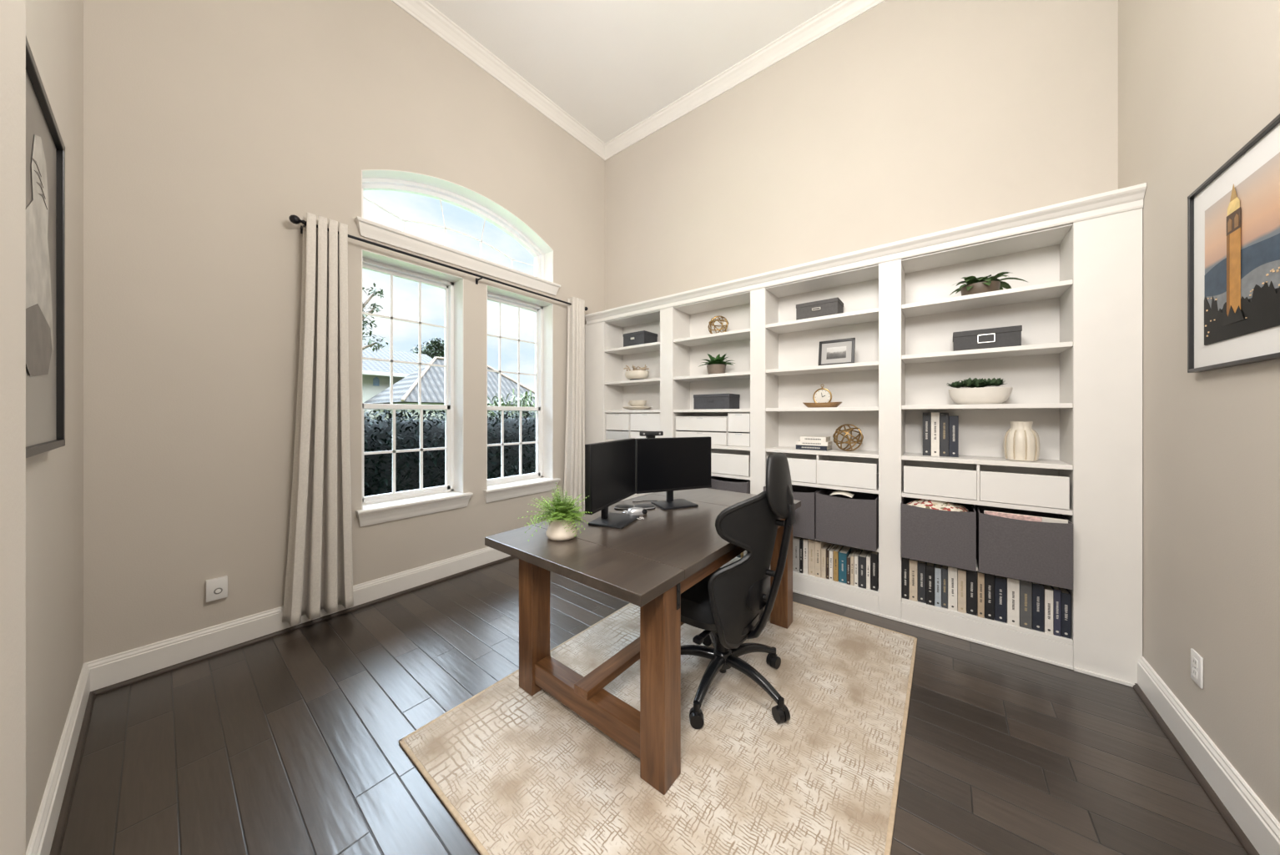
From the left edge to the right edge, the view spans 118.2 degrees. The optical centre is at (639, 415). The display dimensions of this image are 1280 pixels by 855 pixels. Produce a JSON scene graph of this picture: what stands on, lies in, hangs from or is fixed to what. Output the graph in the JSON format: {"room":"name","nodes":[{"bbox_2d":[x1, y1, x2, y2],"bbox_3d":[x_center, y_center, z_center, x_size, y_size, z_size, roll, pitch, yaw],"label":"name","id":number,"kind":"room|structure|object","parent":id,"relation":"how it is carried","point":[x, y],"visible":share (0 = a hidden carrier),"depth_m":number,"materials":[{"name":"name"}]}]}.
{"room":"office","nodes":[
{"label":"office","id":0,"kind":"room"},
{"bbox_2d":[0,0,25,854],"bbox_3d":[-0.790,-0.930,0.335,0.420,4.560,0.229,0,0,39],"label":"wall","id":1,"kind":"structure","parent":0,"point":[12,12],"depth_m":0.49,"materials":[{"name":"paint"}]},
{"bbox_2d":[25,0,83,851],"bbox_3d":[-1.959,-0.930,1.196,2.480,4.560,0.120,0,0,39],"label":"wall","id":2,"kind":"structure","parent":0,"point":[54,28],"depth_m":1.40,"materials":[{"name":"paint"}]},
{"bbox_2d":[25,36,65,458],"bbox_3d":[-1.581,-0.390,0.996,0.800,0.980,0.030,0,0,39],"label":"framed print","id":3,"kind":"object","parent":2,"relation":"attached to","point":[45,148],"visible":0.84,"depth_m":1.08},
{"bbox_2d":[25,70,55,447],"bbox_3d":[-1.584,-0.390,0.992,0.760,0.940,0.012,0,0,39],"label":"photo","id":4,"kind":"object","parent":3,"relation":"attached to","point":[40,120],"depth_m":1.05},
{"bbox_2d":[25,663,90,854],"bbox_3d":[-1.806,1.269,1.163,2.200,0.158,0.019,0,0,39],"label":"baseboard","id":5,"kind":"structure","parent":2,"relation":"attached to","point":[43,831],"depth_m":1.32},
{"bbox_2d":[49,691,95,854],"bbox_3d":[-1.787,1.340,1.171,2.181,0.020,0.017,0,0,39],"label":"trim","id":6,"kind":"structure","parent":2,"relation":"attached to","point":[58,837],"depth_m":1.39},
{"bbox_2d":[83,0,604,663],"bbox_3d":[-1.696,-0.930,3.291,0.280,4.560,3.725,0,0,39],"label":"wall","id":7,"kind":"structure","parent":0,"point":[209,125],"depth_m":2.25,"materials":[{"name":"paint"}]},
{"bbox_2d":[205,575,227,602],"bbox_3d":[-2.390,0.980,2.166,0.035,0.118,0.083,0,0,39],"label":"wall outlet","id":8,"kind":"object","parent":7,"relation":"attached to","point":[215,588],"visible":1,"depth_m":2.16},
{"bbox_2d":[85,546,510,691],"bbox_3d":[-1.542,1.269,3.245,0.019,0.158,3.605,0,0,39],"label":"baseboard","id":9,"kind":"structure","parent":7,"relation":"attached to","point":[118,667],"depth_m":2.22,"materials":[{"name":"wood"}]},
{"bbox_2d":[91,555,514,695],"bbox_3d":[-1.522,1.340,3.241,0.017,0.020,3.586,0,0,39],"label":"trim","id":10,"kind":"structure","parent":7,"relation":"attached to","point":[169,668],"depth_m":2.33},
{"bbox_2d":[355,248,473,526],"bbox_3d":[-1.817,-0.198,3.073,0.322,1.965,0.824,0,0,39],"label":"window","id":11,"kind":"structure","parent":7,"relation":"in","point":[381,508],"depth_m":3.20,"materials":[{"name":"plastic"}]},
{"bbox_2d":[288,214,588,311],"bbox_3d":[-1.395,-1.194,3.349,0.115,0.089,2.502,0,0,39],"label":"curtain rod","id":12,"kind":"object","parent":7,"relation":"attached to","point":[294,219],"visible":0.75,"depth_m":2.95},
{"bbox_2d":[282,211,353,626],"bbox_3d":[-2.054,0.007,2.476,0.143,2.544,0.365,0,0,39],"label":"curtain","id":13,"kind":"object","parent":12,"relation":"hanging from","point":[320,566],"visible":1,"depth_m":2.46,"materials":[{"name":"fabric"}]},
{"bbox_2d":[563,297,584,513],"bbox_3d":[-0.705,0.007,4.169,0.143,2.544,0.293,0,0,39],"label":"curtain","id":14,"kind":"object","parent":12,"relation":"hanging from","point":[574,467],"visible":0.77,"depth_m":4.12,"materials":[{"name":"fabric"}]},
{"bbox_2d":[354,169,560,295],"bbox_3d":[-1.518,-1.619,3.450,0.320,0.701,1.795,0,0,39],"label":"window","id":15,"kind":"structure","parent":7,"relation":"in","point":[440,189],"depth_m":3.33,"materials":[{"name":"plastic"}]},
{"bbox_2d":[390,0,604,160],"bbox_3d":[-1.511,-3.152,3.220,0.098,0.115,3.605,0,0,39],"label":"trim","id":16,"kind":"structure","parent":7,"relation":"attached to","point":[422,11],"depth_m":3.47,"materials":[{"name":"wood"}]},
{"bbox_2d":[483,284,560,503],"bbox_3d":[-1.224,-0.198,3.818,0.322,1.965,0.836,0,0,39],"label":"window","id":17,"kind":"structure","parent":7,"relation":"in","point":[501,488],"depth_m":4.01,"materials":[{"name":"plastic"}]},
{"bbox_2d":[426,0,840,143],"bbox_3d":[-0.906,-3.285,1.217,4.700,0.150,6.225,0,0,39],"label":"ceiling","id":18,"kind":"structure","parent":0,"point":[611,65],"depth_m":3.28,"materials":[{"name":"paint"}]},
{"bbox_2d":[60,557,1248,854],"bbox_3d":[-0.789,1.400,1.124,4.400,0.100,6.225,0,0,39],"label":"floor","id":19,"kind":"structure","parent":0,"point":[287,743],"depth_m":1.54,"materials":[{"name":"brown wood"}]},
{"bbox_2d":[584,321,604,444],"bbox_3d":[-0.517,0.158,4.281,0.324,2.385,0.018,0,0,39],"label":"filler panel","id":20,"kind":"object","parent":19,"relation":"on","point":[594,333],"visible":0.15,"depth_m":4.26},
{"bbox_2d":[604,309,660,501],"bbox_3d":[-0.001,0.158,4.069,0.784,2.385,0.330,0,0,39],"label":"bookcase","id":21,"kind":"object","parent":19,"relation":"on","point":[619,390],"depth_m":4.17,"materials":[{"name":"wood"}]},
{"bbox_2d":[624,370,649,380],"bbox_3d":[-0.034,-0.415,4.086,0.284,0.104,0.212,0,0,39],"label":"bowl","id":22,"kind":"object","parent":21,"relation":"on","point":[631,375],"visible":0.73,"depth_m":4.00,"materials":[{"name":"beige ceramic"}]},
{"bbox_2d":[623,330,657,347],"bbox_3d":[0.002,-0.793,4.090,0.290,0.150,0.239,0,0,39],"label":"storage box","id":23,"kind":"object","parent":21,"relation":"on","point":[642,337],"visible":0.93,"depth_m":3.99,"materials":[{"name":"grey fabric"}]},
{"bbox_2d":[398,601,917,854],"bbox_3d":[0.337,1.344,1.943,1.630,0.011,2.230,0,0,39],"label":"area rug","id":24,"kind":"object","parent":19,"relation":"on","point":[520,773],"visible":0.65,"depth_m":1.50,"materials":[{"name":"carpet"}]},
{"bbox_2d":[484,488,801,795],"bbox_3d":[0.180,0.960,2.222,0.957,0.758,1.760,0,0,39],"label":"desk","id":25,"kind":"object","parent":24,"relation":"on","point":[647,563],"visible":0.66,"depth_m":1.63,"materials":[{"name":"brown wood"}]},
{"bbox_2d":[518,483,592,541],"bbox_3d":[-0.388,0.452,1.834,0.322,0.258,0.349,0,0,12],"label":"potted fern","id":26,"kind":"object","parent":25,"relation":"on","point":[561,526],"visible":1,"depth_m":1.78,"materials":[{"name":"plant"}]},
{"bbox_2d":[545,518,577,540],"bbox_3d":[-0.372,0.533,1.831,0.149,0.096,0.149,0,0,39],"label":"pot","id":27,"kind":"object","parent":25,"relation":"on","point":[556,531],"depth_m":1.78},
{"bbox_2d":[584,438,639,529],"bbox_3d":[-0.137,0.361,2.110,0.200,0.440,0.553,0,0,22],"label":"monitor","id":28,"kind":"object","parent":25,"relation":"on","point":[609,466],"visible":0.98,"depth_m":2.04,"materials":[{"name":"black plastic"}]},
{"bbox_2d":[634,436,711,509],"bbox_3d":[0.230,0.363,2.492,0.550,0.436,0.200,0,0,-23],"label":"monitor","id":29,"kind":"object","parent":25,"relation":"on","point":[667,465],"visible":0.98,"depth_m":2.48,"materials":[{"name":"black plastic"}]},
{"bbox_2d":[680,453,795,729],"bbox_3d":[0.405,0.757,1.905,0.690,1.162,0.663,0,0,39],"label":"office chair","id":30,"kind":"object","parent":24,"relation":"on","point":[728,604],"visible":0.98,"depth_m":1.71,"materials":[{"name":"leather"}]},
{"bbox_2d":[660,307,673,438],"bbox_3d":[0.252,0.158,3.668,0.147,2.385,0.018,0,0,39],"label":"filler panel","id":31,"kind":"object","parent":19,"relation":"on","point":[666,314],"visible":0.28,"depth_m":3.66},
{"bbox_2d":[673,291,750,568],"bbox_3d":[0.704,0.158,3.507,0.797,2.385,0.330,0,0,39],"label":"bookcase","id":32,"kind":"object","parent":19,"relation":"on","point":[692,340],"depth_m":3.55,"materials":[{"name":"wood"}]},
{"bbox_2d":[693,393,740,409],"bbox_3d":[0.699,-0.123,3.513,0.360,0.135,0.224,0,0,39],"label":"storage box","id":33,"kind":"object","parent":32,"relation":"on","point":[711,401],"visible":0.94,"depth_m":3.42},
{"bbox_2d":[699,353,735,374],"bbox_3d":[0.707,-0.463,3.510,0.322,0.199,0.282,0,0,-2],"label":"potted plant","id":34,"kind":"object","parent":32,"relation":"on","point":[717,365],"visible":0.92,"depth_m":3.45,"materials":[{"name":"green plant"}]},
{"bbox_2d":[707,315,728,333],"bbox_3d":[0.714,-0.813,3.491,0.187,0.188,0.188,0,0,39],"label":"decorative orb","id":35,"kind":"object","parent":32,"relation":"on","point":[718,320],"visible":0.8,"depth_m":3.44,"materials":[{"name":"gold metal"}]},
{"bbox_2d":[708,476,750,493],"bbox_3d":[0.814,0.726,3.346,0.370,0.364,0.301,0,0,39],"label":"storage bin","id":36,"kind":"object","parent":32,"relation":"on","point":[733,485],"visible":0.14,"depth_m":3.23,"materials":[{"name":"fabric"}]},
{"bbox_2d":[750,287,765,494],"bbox_3d":[0.953,0.158,3.109,0.125,2.385,0.018,0,0,39],"label":"pilaster","id":37,"kind":"object","parent":19,"relation":"on","point":[757,296],"visible":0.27,"depth_m":3.11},
{"bbox_2d":[765,263,878,615],"bbox_3d":[1.403,0.158,2.950,0.813,2.385,0.330,0,0,39],"label":"bookcase","id":38,"kind":"object","parent":19,"relation":"on","point":[793,373],"visible":0.61,"depth_m":2.96,"materials":[{"name":"wood"}]},
{"bbox_2d":[763,484,823,539],"bbox_3d":[1.213,0.736,3.025,0.378,0.344,0.306,0,0,39],"label":"storage bin","id":39,"kind":"object","parent":38,"relation":"on","point":[804,526],"visible":0.27,"depth_m":2.84,"materials":[{"name":"fabric"}]},
{"bbox_2d":[792,536,801,572],"bbox_3d":[1.252,1.070,3.009,0.048,0.255,0.171,0,0,39],"label":"book","id":40,"kind":"object","parent":38,"relation":"on","point":[795,540],"visible":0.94,"depth_m":2.94,"materials":[{"name":"paper"}]},
{"bbox_2d":[803,538,808,574],"bbox_3d":[1.303,1.069,2.963,0.034,0.258,0.171,0,0,39],"label":"book","id":41,"kind":"object","parent":38,"relation":"on","point":[805,541],"visible":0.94,"depth_m":2.90,"materials":[{"name":"paper"}]},
{"bbox_2d":[808,539,815,575],"bbox_3d":[1.339,1.067,2.940,0.047,0.262,0.171,0,0,39],"label":"book","id":42,"kind":"object","parent":38,"relation":"on","point":[811,542],"visible":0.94,"depth_m":2.87,"materials":[{"name":"paper"}]},
{"bbox_2d":[796,444,831,450],"bbox_3d":[1.361,0.247,3.000,0.225,0.034,0.171,0,0,39],"label":"book","id":43,"kind":"object","parent":38,"relation":"on","point":[798,446],"visible":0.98,"depth_m":2.93,"materials":[{"name":"paper"}]},
{"bbox_2d":[796,440,832,446],"bbox_3d":[1.365,0.215,2.997,0.225,0.030,0.171,0,0,39],"label":"book","id":44,"kind":"object","parent":43,"relation":"on","point":[798,442],"visible":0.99,"depth_m":2.93,"materials":[{"name":"paper"}]},
{"bbox_2d":[800,435,831,442],"bbox_3d":[1.370,0.182,2.993,0.185,0.036,0.171,0,0,39],"label":"book","id":45,"kind":"object","parent":44,"relation":"on","point":[805,438],"visible":1,"depth_m":2.94,"materials":[{"name":"paper"}]},
{"bbox_2d":[796,297,843,320],"bbox_3d":[1.390,-0.796,2.968,0.300,0.135,0.204,0,0,39],"label":"storage box","id":46,"kind":"object","parent":38,"relation":"on","point":[834,305],"visible":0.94,"depth_m":2.89,"materials":[{"name":"grey fabric"}]},
{"bbox_2d":[815,540,826,578],"bbox_3d":[1.369,1.067,2.905,0.040,0.262,0.171,0,0,39],"label":"book","id":47,"kind":"object","parent":38,"relation":"on","point":[818,545],"visible":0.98,"depth_m":2.84,"materials":[{"name":"paper"}]},
{"bbox_2d":[803,402,841,408],"bbox_3d":[1.394,-0.080,2.936,0.276,0.043,0.156,0,0,39],"label":"wooden tray","id":48,"kind":"object","parent":38,"relation":"on","point":[827,404],"visible":0.87,"depth_m":2.87,"materials":[{"name":"brown wood"}]},
{"bbox_2d":[812,384,831,403],"bbox_3d":[1.402,-0.154,2.946,0.137,0.171,0.021,0,0,39],"label":"clock","id":49,"kind":"object","parent":48,"relation":"on","point":[820,395],"visible":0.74,"depth_m":2.94,"materials":[{"name":"gold metal"}]},
{"bbox_2d":[821,543,831,579],"bbox_3d":[1.401,1.090,2.885,0.031,0.215,0.171,0,0,39],"label":"book","id":50,"kind":"object","parent":38,"relation":"on","point":[826,546],"visible":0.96,"depth_m":2.82,"materials":[{"name":"paper"}]},
{"bbox_2d":[818,337,855,365],"bbox_3d":[1.476,-0.469,2.878,0.244,0.201,0.067,0,0,39],"label":"picture frame","id":51,"kind":"object","parent":38,"relation":"on","point":[836,351],"visible":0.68,"depth_m":2.87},
{"bbox_2d":[826,346,846,359],"bbox_3d":[1.470,-0.469,2.870,0.132,0.089,0.019,0,0,39],"label":"photo","id":52,"kind":"object","parent":51,"relation":"attached to","point":[832,352],"depth_m":2.87},
{"bbox_2d":[833,545,842,581],"bbox_3d":[1.465,1.090,2.834,0.031,0.215,0.171,0,0,39],"label":"book","id":53,"kind":"object","parent":38,"relation":"on","point":[838,548],"visible":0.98,"depth_m":2.77,"materials":[{"name":"paper"}]},
{"bbox_2d":[838,546,851,584],"bbox_3d":[1.502,1.091,2.810,0.052,0.212,0.171,0,0,39],"label":"book","id":54,"kind":"object","parent":38,"relation":"on","point":[844,552],"visible":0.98,"depth_m":2.75,"materials":[{"name":"paper"}]},
{"bbox_2d":[816,488,878,551],"bbox_3d":[1.515,0.736,2.784,0.375,0.344,0.306,0,0,39],"label":"storage bin","id":55,"kind":"object","parent":38,"relation":"on","point":[842,520],"visible":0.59,"depth_m":2.67,"materials":[{"name":"fabric"}]},
{"bbox_2d":[832,423,863,451],"bbox_3d":[1.543,0.165,2.843,0.200,0.201,0.201,0,0,39],"label":"decorative orb","id":56,"kind":"object","parent":38,"relation":"on","point":[838,430],"visible":1,"depth_m":2.82,"materials":[{"name":"gold metal"}]},
{"bbox_2d":[858,549,868,589],"bbox_3d":[1.593,1.090,2.727,0.046,0.215,0.171,0,0,39],"label":"book","id":57,"kind":"object","parent":38,"relation":"on","point":[862,556],"visible":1,"depth_m":2.66,"materials":[{"name":"paper"}]},
{"bbox_2d":[870,551,878,591],"bbox_3d":[1.654,1.073,2.689,0.040,0.250,0.171,0,0,39],"label":"book","id":58,"kind":"object","parent":38,"relation":"on","point":[874,555],"visible":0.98,"depth_m":2.63,"materials":[{"name":"paper"}]},
{"bbox_2d":[878,258,901,622],"bbox_3d":[1.659,0.158,2.547,0.126,2.385,0.018,0,0,39],"label":"pilaster","id":59,"kind":"object","parent":19,"relation":"on","point":[889,272],"visible":1,"depth_m":2.55,"materials":[{"name":"wood"}]},
{"bbox_2d":[901,222,1073,670],"bbox_3d":[2.102,0.158,2.394,0.793,2.385,0.330,0,0,39],"label":"bookcase","id":60,"kind":"object","parent":19,"relation":"on","point":[1039,371],"visible":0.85,"depth_m":2.37,"materials":[{"name":"wood"}]},
{"bbox_2d":[902,557,909,599],"bbox_3d":[1.791,1.067,2.577,0.037,0.262,0.191,0,0,39],"label":"book","id":61,"kind":"object","parent":60,"relation":"on","point":[905,561],"visible":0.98,"depth_m":2.50,"materials":[{"name":"paper"}]},
{"bbox_2d":[909,559,917,601],"bbox_3d":[1.827,1.069,2.554,0.043,0.258,0.191,0,0,39],"label":"book","id":62,"kind":"object","parent":60,"relation":"on","point":[913,563],"visible":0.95,"depth_m":2.48,"materials":[{"name":"paper"}]},
{"bbox_2d":[917,560,926,603],"bbox_3d":[1.863,1.073,2.530,0.040,0.250,0.191,0,0,39],"label":"book","id":63,"kind":"object","parent":60,"relation":"on","point":[921,565],"visible":0.97,"depth_m":2.46,"materials":[{"name":"paper"}]},
{"bbox_2d":[922,412,931,455],"bbox_3d":[1.938,0.122,2.588,0.042,0.285,0.166,0,0,39],"label":"book","id":64,"kind":"object","parent":60,"relation":"on","point":[926,415],"visible":1,"depth_m":2.52,"materials":[{"name":"paper"}]},
{"bbox_2d":[926,562,935,605],"bbox_3d":[1.892,1.075,2.497,0.043,0.246,0.191,0,0,39],"label":"book","id":65,"kind":"object","parent":60,"relation":"on","point":[929,566],"visible":0.96,"depth_m":2.42,"materials":[{"name":"paper"}]},
{"bbox_2d":[931,412,939,456],"bbox_3d":[1.973,0.122,2.561,0.044,0.284,0.166,0,0,39],"label":"book","id":66,"kind":"object","parent":60,"relation":"on","point":[934,415],"visible":0.99,"depth_m":2.49,"materials":[{"name":"paper"}]},
{"bbox_2d":[934,564,941,607],"bbox_3d":[1.925,1.077,2.475,0.031,0.240,0.191,0,0,39],"label":"book","id":67,"kind":"object","parent":60,"relation":"on","point":[938,567],"visible":0.97,"depth_m":2.40,"materials":[{"name":"paper"}]},
{"bbox_2d":[900,497,976,571],"bbox_3d":[1.907,0.736,2.463,0.363,0.344,0.321,0,0,39],"label":"storage bin","id":68,"kind":"object","parent":60,"relation":"on","point":[947,538],"visible":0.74,"depth_m":2.34,"materials":[{"name":"fabric"}]},
{"bbox_2d":[906,498,968,512],"bbox_3d":[1.885,0.592,2.442,0.320,0.116,0.224,0,0,39],"label":"folded cloth","id":69,"kind":"object","parent":68,"relation":"in","point":[929,504],"visible":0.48,"depth_m":2.39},
{"bbox_2d":[939,413,948,456],"bbox_3d":[2.009,0.124,2.532,0.044,0.280,0.166,0,0,39],"label":"book","id":70,"kind":"object","parent":60,"relation":"on","point":[944,417],"visible":1,"depth_m":2.47,"materials":[{"name":"paper"}]},
{"bbox_2d":[941,564,947,609],"bbox_3d":[1.953,1.075,2.458,0.030,0.244,0.191,0,0,39],"label":"book","id":71,"kind":"object","parent":60,"relation":"on","point":[944,568],"visible":0.98,"depth_m":2.38,"materials":[{"name":"paper"}]},
{"bbox_2d":[947,566,957,611],"bbox_3d":[1.979,1.067,2.428,0.044,0.262,0.191,0,0,39],"label":"book","id":72,"kind":"object","parent":60,"relation":"on","point":[952,571],"visible":0.97,"depth_m":2.35,"materials":[{"name":"paper"}]},
{"bbox_2d":[948,415,958,457],"bbox_3d":[2.046,0.133,2.502,0.047,0.262,0.166,0,0,39],"label":"book","id":73,"kind":"object","parent":60,"relation":"on","point":[953,420],"visible":1,"depth_m":2.44,"materials":[{"name":"paper"}]},
{"bbox_2d":[957,568,966,613],"bbox_3d":[2.015,1.070,2.404,0.039,0.255,0.191,0,0,39],"label":"book","id":74,"kind":"object","parent":60,"relation":"on","point":[961,573],"visible":0.98,"depth_m":2.33,"materials":[{"name":"paper"}]},
{"bbox_2d":[966,569,977,615],"bbox_3d":[2.053,1.067,2.378,0.048,0.262,0.191,0,0,39],"label":"book","id":75,"kind":"object","parent":60,"relation":"on","point":[971,577],"visible":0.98,"depth_m":2.31,"materials":[{"name":"paper"}]},
{"bbox_2d":[946,377,1012,404],"bbox_3d":[2.102,-0.150,2.385,0.320,0.168,0.213,0,0,39],"label":"succulent bowl","id":76,"kind":"object","parent":60,"relation":"on","point":[978,395],"visible":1,"depth_m":2.33,"materials":[{"name":"white ceramic"}]},
{"bbox_2d":[977,571,984,618],"bbox_3d":[2.080,1.067,2.347,0.030,0.262,0.191,0,0,39],"label":"book","id":77,"kind":"object","parent":60,"relation":"on","point":[980,577],"visible":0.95,"depth_m":2.27,"materials":[{"name":"paper"}]},
{"bbox_2d":[952,325,1022,351],"bbox_3d":[2.156,-0.460,2.397,0.310,0.130,0.204,0,0,39],"label":"storage box","id":78,"kind":"object","parent":60,"relation":"on","point":[1008,336],"visible":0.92,"depth_m":2.31,"materials":[{"name":"grey fabric"}]},
{"bbox_2d":[949,272,1027,296],"bbox_3d":[2.137,-0.798,2.361,0.367,0.145,0.252,0,0,39],"label":"potted plant","id":79,"kind":"object","parent":60,"relation":"on","point":[981,284],"visible":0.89,"depth_m":2.33,"materials":[{"name":"green plant"}]},
{"bbox_2d":[984,573,994,620],"bbox_3d":[2.112,1.067,2.326,0.042,0.262,0.191,0,0,39],"label":"book","id":80,"kind":"object","parent":60,"relation":"on","point":[989,579],"visible":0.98,"depth_m":2.25,"materials":[{"name":"paper"}]},
{"bbox_2d":[994,574,1006,623],"bbox_3d":[2.152,1.071,2.299,0.050,0.252,0.191,0,0,39],"label":"book","id":81,"kind":"object","parent":60,"relation":"on","point":[1000,582],"visible":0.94,"depth_m":2.23,"materials":[{"name":"paper"}]},
{"bbox_2d":[1006,577,1019,626],"bbox_3d":[2.188,1.067,2.261,0.050,0.262,0.191,0,0,39],"label":"book","id":82,"kind":"object","parent":60,"relation":"on","point":[1012,585],"visible":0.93,"depth_m":2.19,"materials":[{"name":"paper"}]},
{"bbox_2d":[1002,421,1039,461],"bbox_3d":[2.245,0.150,2.258,0.154,0.229,0.152,0,0,39],"label":"ribbed vase","id":83,"kind":"object","parent":60,"relation":"on","point":[1021,442],"visible":1,"depth_m":2.21,"materials":[{"name":"beige ceramic"}]},
{"bbox_2d":[975,504,1073,589],"bbox_3d":[2.203,0.736,2.227,0.367,0.344,0.321,0,0,39],"label":"storage bin","id":84,"kind":"object","parent":60,"relation":"on","point":[1027,551],"visible":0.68,"depth_m":2.11,"materials":[{"name":"fabric"}]},
{"bbox_2d":[984,510,1042,522],"bbox_3d":[2.094,0.696,2.159,0.230,0.289,0.038,0,0,39],"label":"magazine","id":85,"kind":"object","parent":84,"relation":"in","point":[1022,517],"visible":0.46,"depth_m":2.14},
{"bbox_2d":[1019,579,1032,629],"bbox_3d":[2.231,1.067,2.232,0.048,0.262,0.191,0,0,39],"label":"book","id":86,"kind":"object","parent":60,"relation":"on","point":[1025,587],"visible":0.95,"depth_m":2.16,"materials":[{"name":"paper"}]},
{"bbox_2d":[1032,582,1043,632],"bbox_3d":[2.271,1.069,2.205,0.046,0.258,0.191,0,0,39],"label":"book","id":87,"kind":"object","parent":60,"relation":"on","point":[1037,589],"visible":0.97,"depth_m":2.13,"materials":[{"name":"paper"}]},
{"bbox_2d":[1043,584,1053,634],"bbox_3d":[2.299,1.077,2.173,0.032,0.242,0.191,0,0,39],"label":"book","id":88,"kind":"object","parent":60,"relation":"on","point":[1048,592],"visible":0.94,"depth_m":2.10,"materials":[{"name":"paper"}]},
{"bbox_2d":[1050,585,1060,636],"bbox_3d":[2.326,1.073,2.156,0.027,0.250,0.191,0,0,39],"label":"book","id":89,"kind":"object","parent":60,"relation":"on","point":[1056,591],"visible":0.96,"depth_m":2.08,"materials":[{"name":"paper"}]},
{"bbox_2d":[1058,587,1070,639],"bbox_3d":[2.354,1.079,2.139,0.035,0.238,0.191,0,0,39],"label":"book","id":90,"kind":"object","parent":60,"relation":"on","point":[1065,594],"visible":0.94,"depth_m":2.07,"materials":[{"name":"paper"}]},
{"bbox_2d":[1073,207,1142,687],"bbox_3d":[2.389,0.158,1.962,0.230,2.385,0.024,0,0,39],"label":"filler panel","id":91,"kind":"object","parent":19,"relation":"on","point":[1107,249],"visible":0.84,"depth_m":1.96,"materials":[{"name":"wood"}]},
{"bbox_2d":[604,0,1118,310],"bbox_3d":[1.113,-0.930,3.511,4.400,4.560,0.120,0,0,39],"label":"wall","id":92,"kind":"structure","parent":0,"point":[906,119],"depth_m":2.91,"materials":[{"name":"paint"}]},
{"bbox_2d":[604,0,886,161],"bbox_3d":[1.108,-3.152,3.376,4.000,0.115,0.098,0,0,39],"label":"trim","id":93,"kind":"structure","parent":92,"relation":"attached to","point":[841,12],"depth_m":3.47,"materials":[{"name":"wood"}]},
{"bbox_2d":[584,182,1146,325],"bbox_3d":[1.018,-1.075,3.216,3.938,0.102,0.350,0,0,39],"label":"crown molding","id":94,"kind":"structure","parent":92,"relation":"attached to","point":[1131,198],"depth_m":2.43,"materials":[{"name":"wood"}]},
{"bbox_2d":[1118,0,1279,823],"bbox_3d":[0.879,-0.930,-0.217,0.120,4.560,6.005,0,0,39],"label":"wall","id":95,"kind":"structure","parent":0,"point":[1198,80],"depth_m":1.45,"materials":[{"name":"paint"}]},
{"bbox_2d":[1133,683,1259,854],"bbox_3d":[0.700,1.340,-0.302,0.017,0.020,5.649,0,0,39],"label":"trim","id":96,"kind":"structure","parent":95,"relation":"attached to","point":[1230,821],"depth_m":1.41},
{"bbox_2d":[1190,648,1203,689],"bbox_3d":[2.147,0.975,1.480,0.009,0.118,0.078,0,0,39],"label":"wall outlet","id":97,"kind":"object","parent":95,"relation":"attached to","point":[1196,661],"visible":1,"depth_m":1.47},
{"bbox_2d":[1137,656,1279,854],"bbox_3d":[0.714,1.269,-0.313,0.019,0.158,5.649,0,0,39],"label":"baseboard","id":98,"kind":"structure","parent":95,"relation":"attached to","point":[1262,828],"depth_m":1.35,"materials":[{"name":"wood"}]},
{"bbox_2d":[1187,113,1279,372],"bbox_3d":[1.858,-0.507,1.132,0.026,0.685,0.896,0,0,39],"label":"framed print","id":99,"kind":"object","parent":95,"relation":"attached to","point":[1233,216],"visible":1,"depth_m":1.25},
{"bbox_2d":[1204,151,1279,345],"bbox_3d":[1.855,-0.510,1.135,0.007,0.506,0.697,0,0,39],"label":"photo","id":100,"kind":"object","parent":99,"relation":"attached to","point":[1242,222],"depth_m":1.22},
{"label":"outside","id":101,"kind":"structure","parent":0,"visible":0},
{"bbox_3d":[-20.017,1.650,28.442,59.718,0.100,100.000,0,0,39],"label":"ground","id":102,"kind":"structure","parent":101,"visible":0},
{"bbox_2d":[362,282,388,352],"bbox_3d":[-3.974,-0.158,5.302,0.850,3.521,0.534,0,0,-30],"label":"tree","id":103,"kind":"object","parent":102,"relation":"on","point":[375,293],"visible":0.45,"depth_m":5.40,"materials":[{"name":"green plant"}]},
{"bbox_2d":[362,347,433,420],"bbox_3d":[-13.529,-0.660,14.197,7.220,4.520,10.600,0,0,39],"label":"house","id":104,"kind":"structure","parent":102,"relation":"on","point":[375,375],"depth_m":14.44,"materials":[{"name":"paint"}]},
{"bbox_2d":[363,409,445,496],"bbox_3d":[-2.757,0.761,3.928,0.681,1.727,2.068,0,0,39],"label":"hedge","id":105,"kind":"object","parent":102,"relation":"on","point":[377,433],"visible":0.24,"depth_m":4.02,"materials":[{"name":"green plant"}]},
{"bbox_2d":[410,337,444,358],"bbox_3d":[-11.907,-1.457,22.243,1.609,6.117,2.445,0,0,39],"label":"tree","id":106,"kind":"object","parent":102,"relation":"on","point":[429,350],"visible":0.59,"depth_m":22.06,"materials":[{"name":"green plant"}]},
{"bbox_2d":[362,356,535,419],"bbox_3d":[-6.477,-0.237,14.331,3.585,3.675,5.667,0,0,39],"label":"house","id":107,"kind":"structure","parent":102,"relation":"on","point":[405,390],"depth_m":12.74,"materials":[{"name":"paint"}]},
{"bbox_2d":[487,410,535,479],"bbox_3d":[-1.328,0.758,5.721,0.679,1.748,2.752,0,0,39],"label":"hedge","id":108,"kind":"object","parent":102,"relation":"on","point":[528,424],"visible":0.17,"depth_m":5.04,"materials":[{"name":"green plant"}]},
{"bbox_2d":[507,388,535,418],"bbox_3d":[-3.590,0.379,11.880,1.470,2.441,1.655,0,0,39],"label":"shrub","id":109,"kind":"object","parent":102,"relation":"on","point":[526,398],"visible":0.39,"depth_m":11.83,"materials":[{"name":"green plant"}]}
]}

